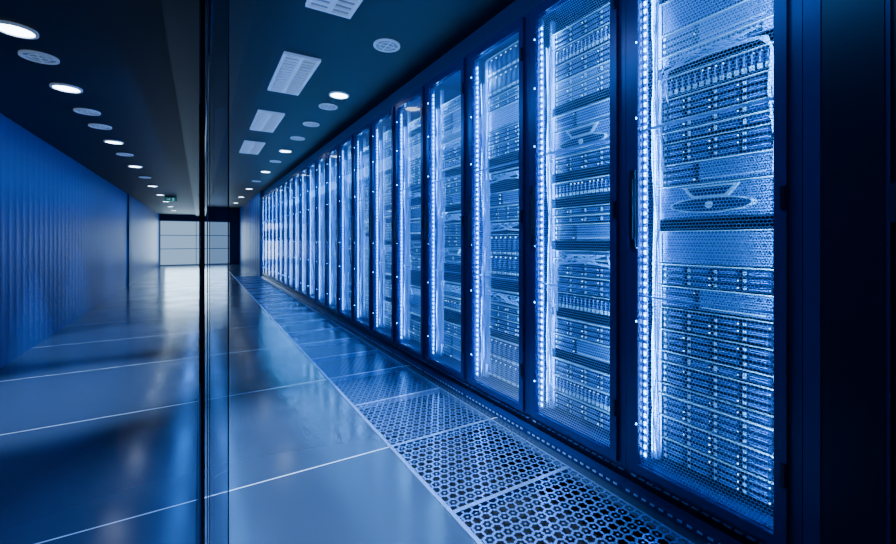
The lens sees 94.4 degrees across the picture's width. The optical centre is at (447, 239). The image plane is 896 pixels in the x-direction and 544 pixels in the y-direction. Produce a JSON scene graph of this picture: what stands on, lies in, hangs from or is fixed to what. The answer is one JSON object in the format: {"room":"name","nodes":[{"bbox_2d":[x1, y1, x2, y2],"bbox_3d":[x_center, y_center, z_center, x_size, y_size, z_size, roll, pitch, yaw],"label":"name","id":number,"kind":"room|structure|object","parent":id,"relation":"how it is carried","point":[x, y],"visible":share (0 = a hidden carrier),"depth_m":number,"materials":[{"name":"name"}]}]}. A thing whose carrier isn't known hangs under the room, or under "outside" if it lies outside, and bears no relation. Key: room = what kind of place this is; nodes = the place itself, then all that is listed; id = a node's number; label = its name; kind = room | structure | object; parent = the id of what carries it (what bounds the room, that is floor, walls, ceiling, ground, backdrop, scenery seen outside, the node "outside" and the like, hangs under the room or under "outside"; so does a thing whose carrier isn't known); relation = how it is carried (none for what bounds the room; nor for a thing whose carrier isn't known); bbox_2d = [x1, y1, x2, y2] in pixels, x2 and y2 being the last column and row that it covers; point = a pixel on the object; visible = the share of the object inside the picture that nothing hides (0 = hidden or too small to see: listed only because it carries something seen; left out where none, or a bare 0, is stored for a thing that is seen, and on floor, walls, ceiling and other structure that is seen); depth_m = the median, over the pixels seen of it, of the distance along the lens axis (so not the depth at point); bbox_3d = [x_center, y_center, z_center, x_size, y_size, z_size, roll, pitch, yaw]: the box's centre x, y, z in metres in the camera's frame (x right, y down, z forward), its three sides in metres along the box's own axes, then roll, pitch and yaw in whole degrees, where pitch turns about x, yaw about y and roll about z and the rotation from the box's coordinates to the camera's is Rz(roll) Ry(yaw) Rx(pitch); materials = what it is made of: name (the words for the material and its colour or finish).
{"room":"server room","nodes":[
{"label":"server room","id":0,"kind":"room"},
{"bbox_2d":[0,113,159,367],"bbox_3d":[-5.874,0.006,7.032,0.110,2.098,22.900,0,0,-31],"label":"wall","id":1,"kind":"structure","parent":0,"point":[71,240],"depth_m":4.68,"materials":[{"name":"blue"}]},
{"bbox_2d":[116,153,133,156],"bbox_3d":[-3.931,-1.038,5.048,0.170,0.012,0.170,0,0,-31],"label":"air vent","id":2,"kind":"object","parent":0,"point":[121,154],"depth_m":5.03,"materials":[{"name":"metal"}]},
{"bbox_2d":[160,207,238,265],"bbox_3d":[-9.905,-0.172,18.027,4.510,2.455,0.130,0,0,-31],"label":"wall","id":3,"kind":"structure","parent":0,"point":[179,234],"depth_m":17.53,"materials":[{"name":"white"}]},
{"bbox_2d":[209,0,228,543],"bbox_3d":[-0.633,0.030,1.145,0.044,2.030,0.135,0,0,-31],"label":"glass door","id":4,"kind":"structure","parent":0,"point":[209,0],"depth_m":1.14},
{"bbox_2d":[239,192,262,275],"bbox_3d":[-7.314,-0.172,15.224,0.098,2.453,7.319,0,0,-31],"label":"wall partition","id":5,"kind":"structure","parent":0,"point":[250,213],"depth_m":13.91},
{"bbox_2d":[239,140,264,154],"bbox_3d":[-2.964,-1.389,6.267,0.270,0.022,0.880,0,0,-31],"label":"ceiling vent","id":6,"kind":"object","parent":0,"point":[248,147],"depth_m":6.20,"materials":[{"name":"white metal"}]},
{"bbox_2d":[0,0,514,214],"bbox_3d":[-4.003,-1.272,8.151,4.510,0.455,23.100,0,0,-31],"label":"ceiling","id":7,"kind":"structure","parent":0,"point":[116,52],"depth_m":3.11,"materials":[{"name":"paint"}]},
{"bbox_2d":[0,20,38,39],"bbox_3d":[-2.141,-1.038,2.052,0.170,0.012,0.170,0,0,-31],"label":"recessed light","id":8,"kind":"object","parent":7,"relation":"in","point":[10,28],"depth_m":2.06,"materials":[{"name":"white plastic"}]},
{"bbox_2d":[18,50,59,64],"bbox_3d":[-2.326,-1.038,2.361,0.170,0.012,0.170,0,0,-31],"label":"air vent","id":9,"kind":"object","parent":7,"relation":"in","point":[35,56],"depth_m":2.35,"materials":[{"name":"grey metal"}]},
{"bbox_2d":[49,83,82,93],"bbox_3d":[-2.613,-1.038,2.842,0.170,0.012,0.170,0,0,-31],"label":"recessed light","id":10,"kind":"object","parent":7,"relation":"in","point":[62,87],"depth_m":2.84,"materials":[{"name":"white plastic"}]},
{"bbox_2d":[73,108,100,115],"bbox_3d":[-2.926,-1.038,3.366,0.170,0.012,0.170,0,0,-31],"label":"air vent","id":11,"kind":"object","parent":7,"relation":"in","point":[84,111],"depth_m":3.35,"materials":[{"name":"metal"}]},
{"bbox_2d":[88,123,111,129],"bbox_3d":[-3.187,-1.038,3.803,0.170,0.012,0.170,0,0,-31],"label":"air vent","id":12,"kind":"object","parent":7,"relation":"in","point":[98,126],"depth_m":3.79,"materials":[{"name":"metal"}]},
{"bbox_2d":[103,140,123,144],"bbox_3d":[-3.547,-1.038,4.404,0.170,0.012,0.170,0,0,-31],"label":"recessed light","id":13,"kind":"object","parent":7,"relation":"in","point":[106,141],"depth_m":4.40,"materials":[{"name":"white plastic"}]},
{"bbox_2d":[128,165,142,167],"bbox_3d":[-4.419,-1.038,5.864,0.170,0.012,0.170,0,0,-31],"label":"recessed light","id":14,"kind":"object","parent":7,"relation":"in","point":[134,166],"depth_m":5.86,"materials":[{"name":"white plastic"}]},
{"bbox_2d":[165,196,176,201],"bbox_3d":[-6.670,-0.984,9.991,0.240,0.120,0.024,0,0,-31],"label":"exit sign","id":15,"kind":"object","parent":7,"relation":"attached to","point":[167,198],"visible":1,"depth_m":9.98,"materials":[{"name":"green plastic"}]},
{"bbox_2d":[161,0,255,216],"bbox_3d":[-4.617,-1.187,7.784,0.340,0.424,22.900,0,0,-31],"label":"ceiling beam","id":16,"kind":"structure","parent":7,"relation":"attached to","point":[182,18],"depth_m":2.34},
{"bbox_2d":[279,150,291,152],"bbox_3d":[-2.552,-1.393,6.513,0.190,0.012,0.190,0,0,-31],"label":"recessed light","id":17,"kind":"object","parent":7,"relation":"in","point":[284,151],"depth_m":6.53,"materials":[{"name":"white plastic"}]},
{"bbox_2d":[303,122,318,126],"bbox_3d":[-1.650,-1.393,5.002,0.190,0.012,0.190,0,0,-31],"label":"air vent","id":18,"kind":"object","parent":7,"relation":"in","point":[310,124],"depth_m":5.00,"materials":[{"name":"grey metal"}]},
{"bbox_2d":[319,103,336,109],"bbox_3d":[-1.255,-1.393,4.341,0.190,0.012,0.190,0,0,-31],"label":"air vent","id":19,"kind":"object","parent":7,"relation":"in","point":[326,106],"depth_m":4.33,"materials":[{"name":"metal"}]},
{"bbox_2d":[329,91,348,98],"bbox_3d":[-1.049,-1.393,3.998,0.190,0.012,0.190,0,0,-31],"label":"recessed light","id":20,"kind":"object","parent":7,"relation":"in","point":[335,94],"depth_m":3.99,"materials":[{"name":"white plastic"}]},
{"bbox_2d":[373,38,399,51],"bbox_3d":[-0.439,-1.393,2.976,0.190,0.012,0.190,0,0,-31],"label":"air vent","id":21,"kind":"object","parent":7,"relation":"in","point":[383,45],"depth_m":2.97,"materials":[{"name":"grey metal"}]},
{"bbox_2d":[250,109,284,132],"bbox_3d":[-2.144,-1.389,4.893,0.270,0.022,0.880,0,0,-31],"label":"air vent","id":22,"kind":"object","parent":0,"point":[264,121],"depth_m":4.83,"materials":[{"name":"white metal"}]},
{"bbox_2d":[268,51,320,95],"bbox_3d":[-1.323,-1.389,3.520,0.270,0.022,0.880,0,0,-31],"label":"air vent","id":23,"kind":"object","parent":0,"point":[293,71],"depth_m":3.44,"materials":[{"name":"white metal"}]},
{"bbox_2d":[290,136,304,140],"bbox_3d":[-2.065,-1.393,5.697,0.190,0.012,0.190,0,0,-31],"label":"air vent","id":24,"kind":"object","parent":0,"point":[293,137],"depth_m":5.68,"materials":[{"name":"white metal"}]},
{"bbox_2d":[305,0,362,18],"bbox_3d":[-0.502,-1.389,2.146,0.270,0.022,0.880,0,0,-31],"label":"air vent","id":25,"kind":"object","parent":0,"point":[342,8],"depth_m":2.46,"materials":[{"name":"white metal"}]},
{"bbox_2d":[0,264,708,543],"bbox_3d":[-4.003,1.075,8.151,4.510,0.040,23.100,0,0,-31],"label":"floor","id":26,"kind":"structure","parent":0,"point":[99,417],"depth_m":2.19,"materials":[{"name":"tile"}]},
{"bbox_2d":[197,0,207,543],"bbox_3d":[-5.581,0.030,9.351,0.028,2.050,19.020,0,0,-31],"label":"glass partition","id":27,"kind":"object","parent":26,"relation":"on","point":[201,407],"visible":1,"depth_m":1.19,"materials":[{"name":"clear glass"}]},
{"bbox_2d":[261,196,264,277],"bbox_3d":[-4.855,-0.100,12.060,1.022,2.310,0.599,0,0,-31],"label":"rack","id":28,"kind":"object","parent":26,"relation":"on","point":[262,230],"visible":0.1,"depth_m":12.02,"materials":[{"name":"blue"}]},
{"bbox_2d":[263,194,268,279],"bbox_3d":[-4.547,-0.100,11.544,1.022,2.310,0.599,0,0,-31],"label":"rack","id":29,"kind":"object","parent":26,"relation":"on","point":[265,195],"visible":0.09,"depth_m":11.49,"materials":[{"name":"blue"}]},
{"bbox_2d":[266,191,271,280],"bbox_3d":[-4.238,-0.100,11.028,1.022,2.310,0.599,0,0,-31],"label":"rack","id":30,"kind":"object","parent":26,"relation":"on","point":[269,278],"visible":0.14,"depth_m":10.98,"materials":[{"name":"blue"}]},
{"bbox_2d":[270,189,275,283],"bbox_3d":[-3.930,-0.100,10.512,1.022,2.310,0.599,0,0,-31],"label":"rack","id":31,"kind":"object","parent":26,"relation":"on","point":[272,191],"visible":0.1,"depth_m":10.46,"materials":[{"name":"blue"}]},
{"bbox_2d":[273,185,279,285],"bbox_3d":[-3.622,-0.100,9.997,1.022,2.310,0.599,0,0,-31],"label":"rack","id":32,"kind":"object","parent":26,"relation":"on","point":[276,283],"visible":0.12,"depth_m":9.95,"materials":[{"name":"blue"}]},
{"bbox_2d":[277,183,283,288],"bbox_3d":[-3.313,-0.100,9.481,1.022,2.310,0.599,0,0,-31],"label":"rack","id":33,"kind":"object","parent":26,"relation":"on","point":[280,187],"visible":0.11,"depth_m":9.43,"materials":[{"name":"blue"}]},
{"bbox_2d":[282,178,288,291],"bbox_3d":[-3.005,-0.100,8.965,1.022,2.310,0.599,0,0,-31],"label":"rack","id":34,"kind":"object","parent":26,"relation":"on","point":[285,183],"visible":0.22,"depth_m":8.90,"materials":[{"name":"blue"}]},
{"bbox_2d":[287,175,294,294],"bbox_3d":[-2.697,-0.100,8.449,1.022,2.310,0.599,0,0,-31],"label":"rack","id":35,"kind":"object","parent":26,"relation":"on","point":[291,290],"visible":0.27,"depth_m":8.39,"materials":[{"name":"blue"}]},
{"bbox_2d":[292,171,301,298],"bbox_3d":[-2.389,-0.100,7.933,1.022,2.310,0.599,0,0,-31],"label":"rack","id":36,"kind":"object","parent":26,"relation":"on","point":[295,229],"visible":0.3,"depth_m":7.88,"materials":[{"name":"blue"}]},
{"bbox_2d":[299,165,309,302],"bbox_3d":[-2.080,-0.100,7.417,1.022,2.310,0.599,0,0,-31],"label":"rack","id":37,"kind":"object","parent":26,"relation":"on","point":[303,172],"visible":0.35,"depth_m":7.37,"materials":[{"name":"blue"}]},
{"bbox_2d":[306,160,317,307],"bbox_3d":[-1.772,-0.100,6.901,1.022,2.310,0.599,0,0,-31],"label":"rack","id":38,"kind":"object","parent":26,"relation":"on","point":[310,227],"visible":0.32,"depth_m":6.86,"materials":[{"name":"blue"}]},
{"bbox_2d":[315,152,328,313],"bbox_3d":[-1.464,-0.100,6.385,1.022,2.310,0.599,0,0,-31],"label":"rack","id":39,"kind":"object","parent":26,"relation":"on","point":[321,162],"visible":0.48,"depth_m":6.33,"materials":[{"name":"blue"}]},
{"bbox_2d":[325,144,340,320],"bbox_3d":[-1.155,-0.100,5.869,1.022,2.310,0.599,0,0,-31],"label":"rack","id":40,"kind":"object","parent":26,"relation":"on","point":[332,154],"visible":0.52,"depth_m":5.80,"materials":[{"name":"blue"}]},
{"bbox_2d":[337,133,355,329],"bbox_3d":[-0.847,-0.100,5.354,1.022,2.310,0.599,0,0,-31],"label":"rack","id":41,"kind":"object","parent":26,"relation":"on","point":[346,147],"visible":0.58,"depth_m":5.27,"materials":[{"name":"blue"}]},
{"bbox_2d":[222,264,479,543],"bbox_3d":[-3.930,1.058,8.194,0.008,0.013,22.900,0,0,-31],"label":"trim","id":42,"kind":"structure","parent":26,"relation":"on","point":[367,422],"depth_m":2.02,"materials":[{"name":"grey metal"}]},
{"bbox_2d":[352,120,374,340],"bbox_3d":[-0.539,-0.100,4.838,1.022,2.310,0.599,0,0,-31],"label":"rack","id":43,"kind":"object","parent":26,"relation":"on","point":[362,137],"visible":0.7,"depth_m":4.76,"materials":[{"name":"blue"}]},
{"bbox_2d":[370,104,397,354],"bbox_3d":[-0.231,-0.100,4.322,1.022,2.310,0.599,0,0,-31],"label":"rack","id":44,"kind":"object","parent":26,"relation":"on","point":[382,239],"visible":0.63,"depth_m":4.21,"materials":[{"name":"blue"}]},
{"bbox_2d":[393,83,428,372],"bbox_3d":[0.078,-0.100,3.806,1.022,2.310,0.599,0,0,-31],"label":"rack","id":45,"kind":"object","parent":26,"relation":"on","point":[411,111],"visible":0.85,"depth_m":3.66,"materials":[{"name":"blue"}]},
{"bbox_2d":[423,54,470,397],"bbox_3d":[0.386,-0.100,3.290,1.022,2.310,0.599,0,0,-31],"label":"rack","id":46,"kind":"object","parent":26,"relation":"on","point":[445,213],"visible":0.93,"depth_m":3.14,"materials":[{"name":"blue"}]},
{"bbox_2d":[235,276,694,543],"bbox_3d":[-2.635,1.069,6.661,0.640,0.031,12.600,0,0,-31],"label":"floor grate","id":47,"kind":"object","parent":26,"relation":"in","point":[460,514],"depth_m":2.10,"materials":[{"name":"blue"}]},
{"bbox_2d":[465,12,531,432],"bbox_3d":[0.694,-0.100,2.774,1.022,2.310,0.599,0,0,-31],"label":"rack","id":48,"kind":"object","parent":26,"relation":"on","point":[498,199],"visible":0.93,"depth_m":2.57,"materials":[{"name":"blue"}]},
{"bbox_2d":[525,0,628,490],"bbox_3d":[1.003,-0.100,2.258,1.022,2.310,0.599,0,0,-31],"label":"rack","id":49,"kind":"object","parent":26,"relation":"on","point":[577,48],"visible":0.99,"depth_m":2.06,"materials":[{"name":"blue"}]},
{"bbox_2d":[622,0,802,543],"bbox_3d":[1.311,-0.100,1.742,1.022,2.310,0.599,0,0,-31],"label":"rack","id":50,"kind":"object","parent":26,"relation":"on","point":[714,88],"visible":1,"depth_m":1.50,"materials":[{"name":"blue"}]},
{"bbox_2d":[803,0,895,543],"bbox_3d":[1.919,-0.100,0.751,1.035,2.310,1.720,0,0,-31],"label":"wall","id":51,"kind":"structure","parent":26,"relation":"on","point":[849,46],"depth_m":1.14,"materials":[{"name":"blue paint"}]},
{"bbox_2d":[263,0,544,195],"bbox_3d":[-2.651,-0.172,8.900,1.420,2.455,23.000,0,0,-31],"label":"wall","id":52,"kind":"structure","parent":0,"point":[517,9],"depth_m":3.22,"materials":[{"name":"blue"}]}
]}

